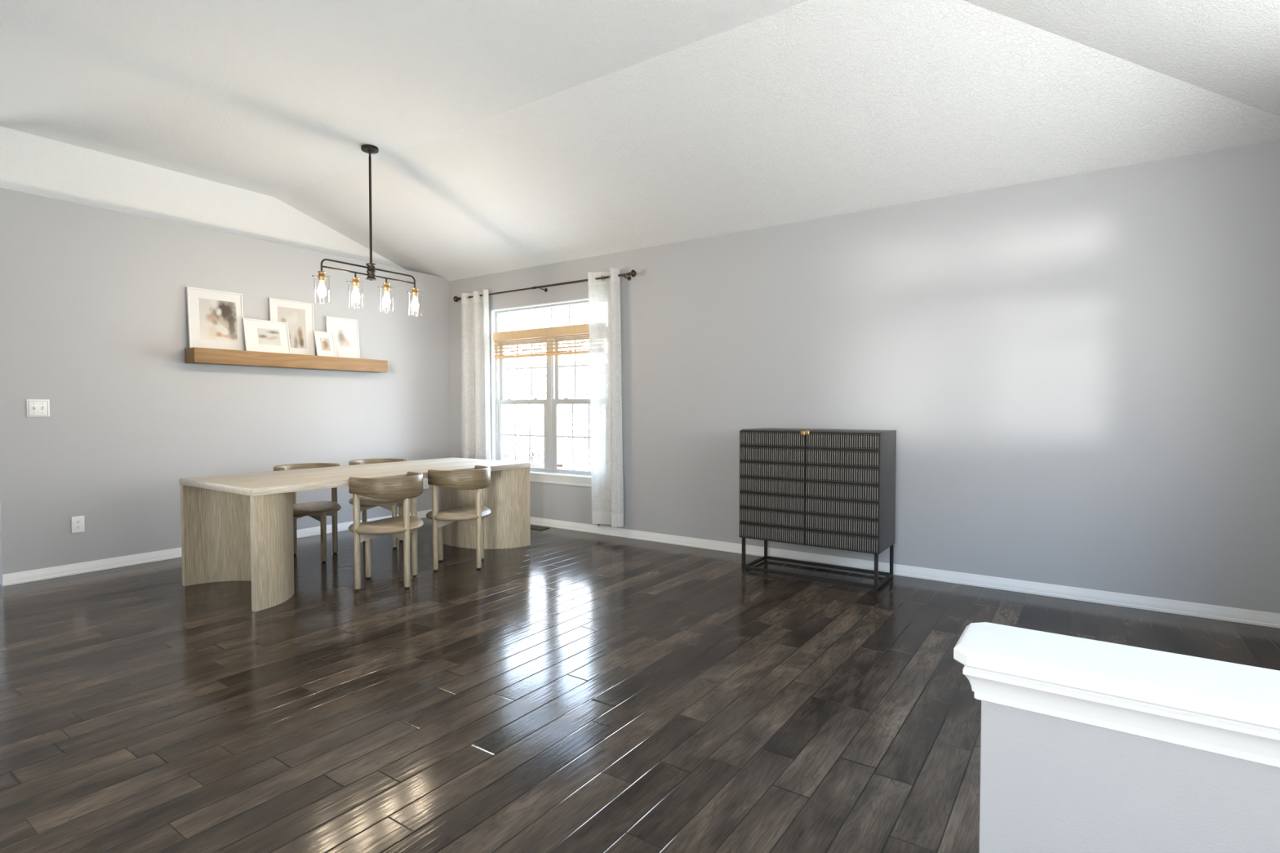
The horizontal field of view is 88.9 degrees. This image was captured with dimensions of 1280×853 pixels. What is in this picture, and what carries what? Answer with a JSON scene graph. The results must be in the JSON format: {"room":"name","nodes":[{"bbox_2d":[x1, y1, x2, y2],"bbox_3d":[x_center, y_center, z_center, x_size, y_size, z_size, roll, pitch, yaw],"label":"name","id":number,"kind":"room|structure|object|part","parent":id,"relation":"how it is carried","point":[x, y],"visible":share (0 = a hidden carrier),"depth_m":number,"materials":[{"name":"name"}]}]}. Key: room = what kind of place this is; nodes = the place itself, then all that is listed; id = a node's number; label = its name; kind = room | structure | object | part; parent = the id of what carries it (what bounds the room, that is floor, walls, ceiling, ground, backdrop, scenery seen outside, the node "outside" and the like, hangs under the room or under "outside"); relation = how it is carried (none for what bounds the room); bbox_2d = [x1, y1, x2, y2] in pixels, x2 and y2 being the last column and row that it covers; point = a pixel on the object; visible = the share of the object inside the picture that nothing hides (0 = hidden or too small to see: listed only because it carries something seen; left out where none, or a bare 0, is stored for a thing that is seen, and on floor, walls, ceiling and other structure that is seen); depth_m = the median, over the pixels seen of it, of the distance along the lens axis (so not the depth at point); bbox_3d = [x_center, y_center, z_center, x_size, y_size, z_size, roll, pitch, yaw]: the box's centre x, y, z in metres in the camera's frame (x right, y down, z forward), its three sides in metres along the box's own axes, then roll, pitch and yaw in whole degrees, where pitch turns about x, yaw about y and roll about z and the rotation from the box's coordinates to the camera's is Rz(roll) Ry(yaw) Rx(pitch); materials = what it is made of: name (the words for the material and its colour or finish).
{"room":"dining room","nodes":[
{"label":"dining room","id":0,"kind":"room"},
{"bbox_2d":[0,125,404,269],"bbox_3d":[-3.545,-1.817,6.286,0.100,0.865,3.830,1,2,35],"label":"wall","id":1,"kind":"structure","parent":0,"point":[30,163],"depth_m":5.46,"materials":[{"name":"white paint"}]},
{"bbox_2d":[0,187,450,585],"bbox_3d":[-3.434,-0.312,6.127,0.310,2.735,3.830,1,2,35],"label":"wall","id":2,"kind":"structure","parent":0,"point":[94,316],"depth_m":5.21,"materials":[{"name":"paint"}]},
{"bbox_2d":[26,399,49,417],"bbox_3d":[-4.271,-0.130,4.632,0.021,0.124,0.124,1,2,35],"label":"light switch","id":3,"kind":"object","parent":2,"relation":"attached to","point":[34,407],"visible":1,"depth_m":4.63,"materials":[{"name":"white plastic"}]},
{"bbox_2d":[71,515,84,533],"bbox_3d":[-4.159,0.726,4.829,0.007,0.122,0.075,1,2,35],"label":"wall outlet","id":4,"kind":"object","parent":2,"relation":"attached to","point":[77,522],"visible":1,"depth_m":4.83,"materials":[{"name":"white plastic"}]},
{"bbox_2d":[75,520,80,524],"bbox_3d":[-4.158,0.706,4.827,0.003,0.029,0.033,1,2,35],"label":"receptacle","id":5,"kind":"object","parent":4,"relation":"attached to","point":[77,522],"depth_m":4.83,"materials":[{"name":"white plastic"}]},
{"bbox_2d":[2,508,438,586],"bbox_3d":[-3.300,1.018,6.070,0.016,0.078,3.830,1,2,35],"label":"baseboard","id":6,"kind":"structure","parent":2,"relation":"attached to","point":[26,576],"depth_m":4.99,"materials":[{"name":"paint"}]},
{"bbox_2d":[184,346,387,373],"bbox_3d":[-3.178,-0.602,6.053,0.184,0.122,1.763,1,2,35],"label":"wall shelf","id":7,"kind":"object","parent":2,"relation":"attached to","point":[195,355],"visible":1,"depth_m":5.85,"materials":[{"name":"brown wood"}]},
{"bbox_2d":[186,286,244,351],"bbox_3d":[-3.599,-0.903,5.544,0.059,0.510,0.425,1,2,35],"label":"picture frame","id":8,"kind":"object","parent":7,"relation":"on","point":[215,317],"visible":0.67,"depth_m":5.53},
{"bbox_2d":[199,297,237,342],"bbox_3d":[-3.586,-0.903,5.553,0.001,0.345,0.285,-4,-1,35],"label":"print","id":9,"kind":"object","parent":8,"relation":"attached to","point":[218,317],"depth_m":5.55},
{"bbox_2d":[242,318,291,353],"bbox_3d":[-3.335,-0.802,5.839,0.074,0.297,0.385,1,2,35],"label":"picture frame","id":10,"kind":"object","parent":7,"relation":"on","point":[260,335],"visible":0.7,"depth_m":5.83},
{"bbox_2d":[257,328,280,345],"bbox_3d":[-3.324,-0.803,5.849,0.001,0.145,0.190,-12,-6,34],"label":"print","id":11,"kind":"object","parent":10,"relation":"attached to","point":[265,336],"depth_m":5.85},
{"bbox_2d":[268,297,315,355],"bbox_3d":[-3.236,-0.918,6.077,0.047,0.510,0.405,1,2,35],"label":"picture frame","id":12,"kind":"object","parent":7,"relation":"on","point":[299,316],"visible":0.59,"depth_m":6.11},
{"bbox_2d":[277,306,306,348],"bbox_3d":[-3.235,-0.918,6.070,0.002,0.370,0.255,-2,0,35],"label":"print","id":13,"kind":"object","parent":12,"relation":"attached to","point":[295,317],"depth_m":6.09},
{"bbox_2d":[313,330,336,356],"bbox_3d":[-3.030,-0.789,6.281,0.074,0.248,0.190,1,2,35],"label":"picture frame","id":14,"kind":"object","parent":7,"relation":"on","point":[324,341],"visible":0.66,"depth_m":6.28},
{"bbox_2d":[320,337,330,351],"bbox_3d":[-3.027,-0.790,6.279,0.002,0.125,0.088,-15,-7,34],"label":"print","id":15,"kind":"object","parent":14,"relation":"attached to","point":[325,344],"depth_m":6.28},
{"bbox_2d":[324,315,359,358],"bbox_3d":[-2.952,-0.875,6.484,0.052,0.405,0.335,1,2,35],"label":"picture frame","id":16,"kind":"object","parent":7,"relation":"on","point":[345,331],"visible":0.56,"depth_m":6.50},
{"bbox_2d":[333,328,352,351],"bbox_3d":[-2.947,-0.856,6.481,0.001,0.220,0.190,-4,-1,35],"label":"print","id":17,"kind":"object","parent":16,"relation":"attached to","point":[343,337],"depth_m":6.48},
{"bbox_2d":[422,478,428,488],"bbox_3d":[-2.411,0.643,7.351,0.007,0.122,0.075,1,2,35],"label":"wall outlet","id":18,"kind":"object","parent":2,"relation":"attached to","point":[425,486],"visible":0.85,"depth_m":7.34,"materials":[{"name":"white plastic"}]},
{"bbox_2d":[0,517,1279,852],"bbox_3d":[-2.600,1.185,3.539,10.654,0.120,7.600,1,2,35],"label":"floor","id":19,"kind":"structure","parent":0,"point":[570,691],"depth_m":2.68,"materials":[{"name":"brown wood"}]},
{"bbox_2d":[273,462,341,562],"bbox_3d":[-2.703,0.697,5.313,0.494,0.762,0.494,1,2,35],"label":"dining chair","id":20,"kind":"object","parent":19,"relation":"on","point":[317,510],"visible":0.61,"depth_m":5.37,"materials":[{"name":"brown wood"}]},
{"bbox_3d":[-2.888,0.758,5.443,0.043,0.611,0.043,1,2,35],"label":"leg","id":21,"kind":"part","parent":20,"relation":"part of","materials":[{"name":"brown wood"}]},
{"bbox_3d":[-2.779,0.390,5.357,0.301,0.152,0.486,1,2,35],"label":"backrest","id":22,"kind":"part","parent":20,"relation":"part of","materials":[{"name":"brown wood"}]},
{"bbox_3d":[-2.703,0.723,5.314,0.028,0.066,0.427,1,2,35],"label":"seat rail","id":23,"kind":"part","parent":20,"relation":"part of","materials":[{"name":"brown wood"}]},
{"bbox_3d":[-2.703,0.723,5.314,0.427,0.066,0.028,1,2,35],"label":"seat rail","id":24,"kind":"part","parent":20,"relation":"part of","materials":[{"name":"brown wood"}]},
{"bbox_3d":[-2.703,0.664,5.312,0.492,0.064,0.492,1,2,35],"label":"seat","id":25,"kind":"part","parent":20,"relation":"part of","materials":[{"name":"brown wood"}]},
{"bbox_3d":[-2.517,0.876,5.189,0.043,0.389,0.043,1,2,35],"label":"leg","id":26,"kind":"part","parent":20,"relation":"part of","materials":[{"name":"brown wood"}]},
{"bbox_3d":[-2.574,0.739,5.499,0.043,0.645,0.043,1,2,35],"label":"leg","id":27,"kind":"part","parent":20,"relation":"part of","materials":[{"name":"brown wood"}]},
{"bbox_2d":[179,457,530,612],"bbox_3d":[-2.075,0.710,5.170,1.045,0.743,2.350,1,2,35],"label":"dining table","id":28,"kind":"object","parent":19,"relation":"on","point":[239,526],"visible":0.89,"depth_m":4.60,"materials":[{"name":"brown wood"}]},
{"bbox_2d":[348,457,406,548],"bbox_3d":[-2.334,0.683,5.836,0.494,0.762,0.494,1,2,35],"label":"dining chair","id":29,"kind":"object","parent":19,"relation":"on","point":[366,503],"visible":0.41,"depth_m":5.73,"materials":[{"name":"brown wood"}]},
{"bbox_3d":[-2.519,0.744,5.966,0.043,0.611,0.043,1,2,35],"label":"leg","id":30,"kind":"part","parent":29,"relation":"part of","materials":[{"name":"brown wood"}]},
{"bbox_3d":[-2.334,0.650,5.835,0.492,0.064,0.492,1,2,35],"label":"seat","id":31,"kind":"part","parent":29,"relation":"part of","materials":[{"name":"brown wood"}]},
{"bbox_3d":[-2.410,0.376,5.880,0.301,0.152,0.486,1,2,35],"label":"backrest","id":32,"kind":"part","parent":29,"relation":"part of","materials":[{"name":"brown wood"}]},
{"bbox_3d":[-2.334,0.709,5.837,0.028,0.066,0.427,1,2,35],"label":"seat rail","id":33,"kind":"part","parent":29,"relation":"part of","materials":[{"name":"brown wood"}]},
{"bbox_3d":[-2.334,0.709,5.837,0.427,0.066,0.028,1,2,35],"label":"seat rail","id":34,"kind":"part","parent":29,"relation":"part of","materials":[{"name":"brown wood"}]},
{"bbox_3d":[-2.149,0.862,5.712,0.043,0.389,0.043,1,2,35],"label":"leg","id":35,"kind":"part","parent":29,"relation":"part of","materials":[{"name":"brown wood"}]},
{"bbox_3d":[-2.206,0.725,6.022,0.043,0.645,0.043,1,2,35],"label":"leg","id":36,"kind":"part","parent":29,"relation":"part of","materials":[{"name":"brown wood"}]},
{"bbox_2d":[348,471,423,591],"bbox_3d":[-1.771,0.717,4.562,0.494,0.762,0.494,1,2,35],"label":"dining chair","id":37,"kind":"object","parent":19,"relation":"on","point":[411,486],"visible":1,"depth_m":4.40,"materials":[{"name":"brown wood"}]},
{"bbox_3d":[-1.899,0.769,4.378,0.043,0.645,0.043,1,2,35],"label":"leg","id":38,"kind":"part","parent":37,"relation":"part of","materials":[{"name":"brown wood"}]},
{"bbox_3d":[-1.956,0.889,4.695,0.043,0.389,0.043,1,2,35],"label":"leg","id":39,"kind":"part","parent":37,"relation":"part of","materials":[{"name":"brown wood"}]},
{"bbox_3d":[-1.695,0.413,4.501,0.301,0.152,0.486,1,2,35],"label":"backrest","id":40,"kind":"part","parent":37,"relation":"part of","materials":[{"name":"brown wood"}]},
{"bbox_3d":[-1.771,0.684,4.561,0.492,0.064,0.492,1,2,35],"label":"seat","id":41,"kind":"part","parent":37,"relation":"part of","materials":[{"name":"brown wood"}]},
{"bbox_3d":[-1.771,0.743,4.562,0.028,0.066,0.427,1,2,35],"label":"seat rail","id":42,"kind":"part","parent":37,"relation":"part of","materials":[{"name":"brown wood"}]},
{"bbox_3d":[-1.771,0.743,4.562,0.427,0.066,0.028,1,2,35],"label":"seat rail","id":43,"kind":"part","parent":37,"relation":"part of","materials":[{"name":"brown wood"}]},
{"bbox_3d":[-1.585,0.785,4.435,0.043,0.611,0.043,1,2,35],"label":"leg","id":44,"kind":"part","parent":37,"relation":"part of","materials":[{"name":"brown wood"}]},
{"bbox_3d":[-1.643,0.759,4.748,0.043,0.645,0.043,1,2,35],"label":"leg","id":45,"kind":"part","parent":37,"relation":"part of","materials":[{"name":"brown wood"}]},
{"bbox_2d":[426,465,491,571],"bbox_3d":[-1.413,0.703,5.093,0.494,0.762,0.494,1,2,35],"label":"dining chair","id":46,"kind":"object","parent":19,"relation":"on","point":[478,478],"visible":1,"depth_m":4.92,"materials":[{"name":"brown wood"}]},
{"bbox_3d":[-1.542,0.755,4.909,0.043,0.645,0.043,1,2,35],"label":"leg","id":47,"kind":"part","parent":46,"relation":"part of","materials":[{"name":"brown wood"}]},
{"bbox_3d":[-1.599,0.875,5.226,0.043,0.389,0.043,1,2,35],"label":"leg","id":48,"kind":"part","parent":46,"relation":"part of","materials":[{"name":"brown wood"}]},
{"bbox_3d":[-1.413,0.729,5.094,0.028,0.066,0.427,1,2,35],"label":"seat rail","id":49,"kind":"part","parent":46,"relation":"part of","materials":[{"name":"brown wood"}]},
{"bbox_3d":[-1.413,0.670,5.093,0.492,0.064,0.492,1,2,35],"label":"seat","id":50,"kind":"part","parent":46,"relation":"part of","materials":[{"name":"brown wood"}]},
{"bbox_3d":[-1.337,0.399,5.033,0.301,0.152,0.486,1,2,35],"label":"backrest","id":51,"kind":"part","parent":46,"relation":"part of","materials":[{"name":"brown wood"}]},
{"bbox_3d":[-1.413,0.728,5.094,0.427,0.066,0.028,1,2,35],"label":"seat rail","id":52,"kind":"part","parent":46,"relation":"part of","materials":[{"name":"brown wood"}]},
{"bbox_3d":[-1.228,0.770,4.967,0.043,0.611,0.043,1,2,35],"label":"leg","id":53,"kind":"part","parent":46,"relation":"part of","materials":[{"name":"brown wood"}]},
{"bbox_3d":[-1.285,0.745,5.280,0.043,0.645,0.043,1,2,35],"label":"leg","id":54,"kind":"part","parent":46,"relation":"part of","materials":[{"name":"brown wood"}]},
{"bbox_2d":[529,524,549,529],"bbox_3d":[-1.090,1.036,6.711,0.310,0.006,0.136,1,2,35],"label":"floor vent","id":55,"kind":"object","parent":19,"relation":"in","point":[531,526],"visible":0.59,"depth_m":6.67,"materials":[{"name":"metal"}]},
{"bbox_2d":[739,427,896,591],"bbox_3d":[1.294,0.558,4.806,1.020,1.067,0.462,1,2,35],"label":"sideboard","id":56,"kind":"object","parent":19,"relation":"on","point":[835,489],"visible":1,"depth_m":4.60,"materials":[{"name":"black wood"}]},
{"bbox_3d":[0.964,0.437,4.775,0.509,0.808,0.028,1,2,35],"label":"door","id":57,"kind":"part","parent":56,"relation":"part of","materials":[{"name":"black paint"}]},
{"bbox_3d":[1.185,0.044,4.606,0.030,0.028,0.031,1,2,35],"label":"handle","id":58,"kind":"part","parent":56,"relation":"part of","materials":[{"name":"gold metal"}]},
{"bbox_3d":[1.302,0.966,4.828,0.998,0.249,0.431,1,2,35],"label":"metal frame","id":59,"kind":"part","parent":56,"relation":"part of","materials":[{"name":"black metal"}]},
{"bbox_3d":[1.384,0.445,4.484,0.509,0.808,0.028,1,2,35],"label":"door","id":60,"kind":"part","parent":56,"relation":"part of","materials":[{"name":"black paint"}]},
{"bbox_2d":[0,0,1279,280],"bbox_3d":[-2.599,-1.828,3.494,10.614,0.592,7.460,1,2,35],"label":"ceiling","id":61,"kind":"structure","parent":0,"point":[508,135],"depth_m":3.95,"materials":[{"name":"white paint"}]},
{"bbox_2d":[311,144,422,310],"bbox_3d":[-2.101,-1.540,5.076,0.127,1.251,0.917,1,2,35],"label":"chandelier","id":62,"kind":"object","parent":61,"relation":"hanging from","point":[369,148],"visible":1,"depth_m":5.07,"materials":[{"name":"brown metal"}]},
{"bbox_2d":[311,271,329,280],"bbox_3d":[-2.326,-1.100,4.754,0.118,0.068,0.112,1,2,35],"label":"socket","id":63,"kind":"object","parent":62,"relation":"attached to","point":[322,276],"depth_m":4.75,"materials":[{"name":"brown metal"}]},
{"bbox_3d":[-2.325,-1.003,4.768,0.060,0.101,0.060,1,2,35],"label":"bulb","id":64,"kind":"part","parent":62,"relation":"part of","materials":[{"name":"white glass"}]},
{"bbox_2d":[346,276,363,286],"bbox_3d":[-2.175,-1.106,4.973,0.118,0.068,0.112,1,2,35],"label":"socket","id":65,"kind":"object","parent":62,"relation":"attached to","point":[355,282],"depth_m":4.96,"materials":[{"name":"brown metal"}]},
{"bbox_3d":[-2.173,-1.009,4.987,0.060,0.101,0.060,1,2,35],"label":"bulb","id":66,"kind":"part","parent":62,"relation":"part of","materials":[{"name":"white glass"}]},
{"bbox_3d":[-2.098,-1.190,5.091,0.014,0.103,0.810,1,2,35],"label":"arm","id":67,"kind":"part","parent":62,"relation":"part of","materials":[{"name":"brown metal"}]},
{"bbox_3d":[-2.098,-1.679,5.078,0.019,0.835,0.019,1,2,35],"label":"stem","id":68,"kind":"part","parent":62,"relation":"part of","materials":[{"name":"brown metal"}]},
{"bbox_2d":[377,282,394,291],"bbox_3d":[-2.024,-1.112,5.191,0.118,0.068,0.112,1,2,35],"label":"socket","id":69,"kind":"object","parent":62,"relation":"attached to","point":[386,286],"depth_m":5.18,"materials":[{"name":"brown metal"}]},
{"bbox_3d":[-2.022,-1.014,5.205,0.060,0.101,0.060,1,2,35],"label":"bulb","id":70,"kind":"part","parent":62,"relation":"part of","materials":[{"name":"white glass"}]},
{"bbox_2d":[407,287,422,296],"bbox_3d":[-1.872,-1.117,5.409,0.118,0.068,0.112,1,2,35],"label":"socket","id":71,"kind":"object","parent":62,"relation":"attached to","point":[415,292],"depth_m":5.40,"materials":[{"name":"brown metal"}]},
{"bbox_3d":[-1.871,-1.020,5.423,0.060,0.101,0.060,1,2,35],"label":"bulb","id":72,"kind":"part","parent":62,"relation":"part of","materials":[{"name":"white glass"}]},
{"bbox_2d":[448,139,1279,613],"bbox_3d":[0.647,-0.297,5.727,7.854,2.726,0.160,1,2,35],"label":"wall","id":73,"kind":"structure","parent":0,"point":[1076,377],"depth_m":4.38,"materials":[{"name":"paint"}]},
{"bbox_2d":[491,297,591,486],"bbox_3d":[-0.939,-0.345,6.791,1.735,1.855,0.175,1,2,35],"label":"window","id":74,"kind":"structure","parent":73,"relation":"in","point":[551,473],"depth_m":6.81,"materials":[{"name":"paint"}]},
{"bbox_3d":[-1.264,0.082,7.054,0.726,0.747,0.034,1,2,35],"label":"sash","id":75,"kind":"part","parent":74,"relation":"part of","materials":[{"name":"glass"}]},
{"bbox_3d":[-1.244,-0.585,7.065,0.726,0.690,0.033,1,2,35],"label":"sash","id":76,"kind":"part","parent":74,"relation":"part of","materials":[{"name":"glass"}]},
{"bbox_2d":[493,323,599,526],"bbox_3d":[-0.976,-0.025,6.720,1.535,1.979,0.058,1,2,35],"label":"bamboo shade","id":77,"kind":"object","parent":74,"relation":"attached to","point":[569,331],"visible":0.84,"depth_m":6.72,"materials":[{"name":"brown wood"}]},
{"bbox_3d":[-0.963,0.533,6.780,1.735,0.100,0.090,1,2,35],"label":"sill","id":78,"kind":"part","parent":74,"relation":"part of","materials":[{"name":"paint"}]},
{"bbox_3d":[-0.589,0.095,6.586,0.726,0.747,0.034,1,2,35],"label":"sash","id":79,"kind":"part","parent":74,"relation":"part of","materials":[{"name":"glass"}]},
{"bbox_3d":[-0.569,-0.572,6.597,0.726,0.690,0.033,1,2,35],"label":"sash","id":80,"kind":"part","parent":74,"relation":"part of","materials":[{"name":"glass"}]},
{"bbox_2d":[453,269,636,302],"bbox_3d":[-1.058,-1.421,6.708,2.520,0.074,0.118,1,2,35],"label":"curtain rod","id":81,"kind":"object","parent":73,"relation":"attached to","point":[633,273],"visible":0.93,"depth_m":6.51,"materials":[{"name":"brown metal"}]},
{"bbox_2d":[461,289,491,459],"bbox_3d":[-1.814,-0.294,7.232,0.525,2.380,0.116,1,2,35],"label":"curtain","id":82,"kind":"object","parent":81,"relation":"hanging from","point":[475,335],"visible":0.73,"depth_m":7.19,"materials":[{"name":"fabric"}]},
{"bbox_2d":[587,268,623,527],"bbox_3d":[-0.329,-0.268,6.190,0.390,2.407,0.115,1,2,40],"label":"curtain","id":83,"kind":"object","parent":81,"relation":"hanging from","point":[604,295],"visible":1,"depth_m":6.21,"materials":[{"name":"fabric"}]},
{"bbox_2d":[529,516,1279,628],"bbox_3d":[0.720,1.031,5.605,7.154,0.078,0.016,1,2,35],"label":"baseboard","id":84,"kind":"structure","parent":73,"relation":"attached to","point":[1174,606],"depth_m":4.50,"materials":[{"name":"paint"}]},
{"bbox_2d":[978,700,1279,852],"bbox_3d":[1.115,0.836,0.897,1.149,0.720,0.115,1,2,35],"label":"wall","id":85,"kind":"structure","parent":0,"point":[1049,784],"depth_m":1.06,"materials":[{"name":"paint"}]},
{"bbox_2d":[953,622,1279,768],"bbox_3d":[1.097,0.447,0.898,1.192,0.099,0.197,1,2,35],"label":"trim","id":86,"kind":"structure","parent":85,"relation":"on","point":[1221,708],"depth_m":1.05,"materials":[{"name":"paint"}]},
{"label":"outside","id":87,"kind":"structure","parent":0,"visible":0},
{"bbox_2d":[504,431,591,471],"bbox_3d":[3.088,0.981,22.331,36.000,0.120,29.830,1,2,35],"label":"lawn","id":88,"kind":"structure","parent":87,"point":[580,463],"depth_m":24.09,"materials":[{"name":"green plant"}]},
{"bbox_2d":[503,406,536,461],"bbox_3d":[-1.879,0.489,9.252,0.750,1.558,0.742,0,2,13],"label":"shrub","id":89,"kind":"object","parent":88,"relation":"on","point":[513,422],"visible":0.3,"depth_m":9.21,"materials":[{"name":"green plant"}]},
{"bbox_3d":[-1.843,0.556,9.229,0.314,1.427,0.394,1,2,35],"label":"stem","id":90,"kind":"part","parent":89,"relation":"part of","materials":[{"name":"plant"}]},
{"bbox_2d":[506,431,544,467],"bbox_3d":[-1.463,0.673,8.942,0.860,1.208,0.719,1,2,35],"label":"shrub","id":91,"kind":"object","parent":88,"relation":"on","point":[532,455],"visible":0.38,"depth_m":8.91,"materials":[{"name":"green plant"}]},
{"bbox_3d":[-1.502,0.740,8.965,0.336,1.075,0.215,0,2,18],"label":"stem","id":92,"kind":"part","parent":91,"relation":"part of","materials":[{"name":"plant"}]},
{"bbox_2d":[504,307,591,458],"bbox_3d":[-1.507,-1.320,20.113,5.707,4.604,5.061,1,2,35],"label":"tree","id":93,"kind":"object","parent":88,"relation":"on","point":[584,387],"visible":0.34,"depth_m":19.83,"materials":[{"name":"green plant"}]},
{"bbox_3d":[-1.268,-0.788,19.761,1.689,3.559,1.498,0,2,-4],"label":"stem","id":94,"kind":"part","parent":93,"relation":"part of","materials":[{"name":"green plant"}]}
]}

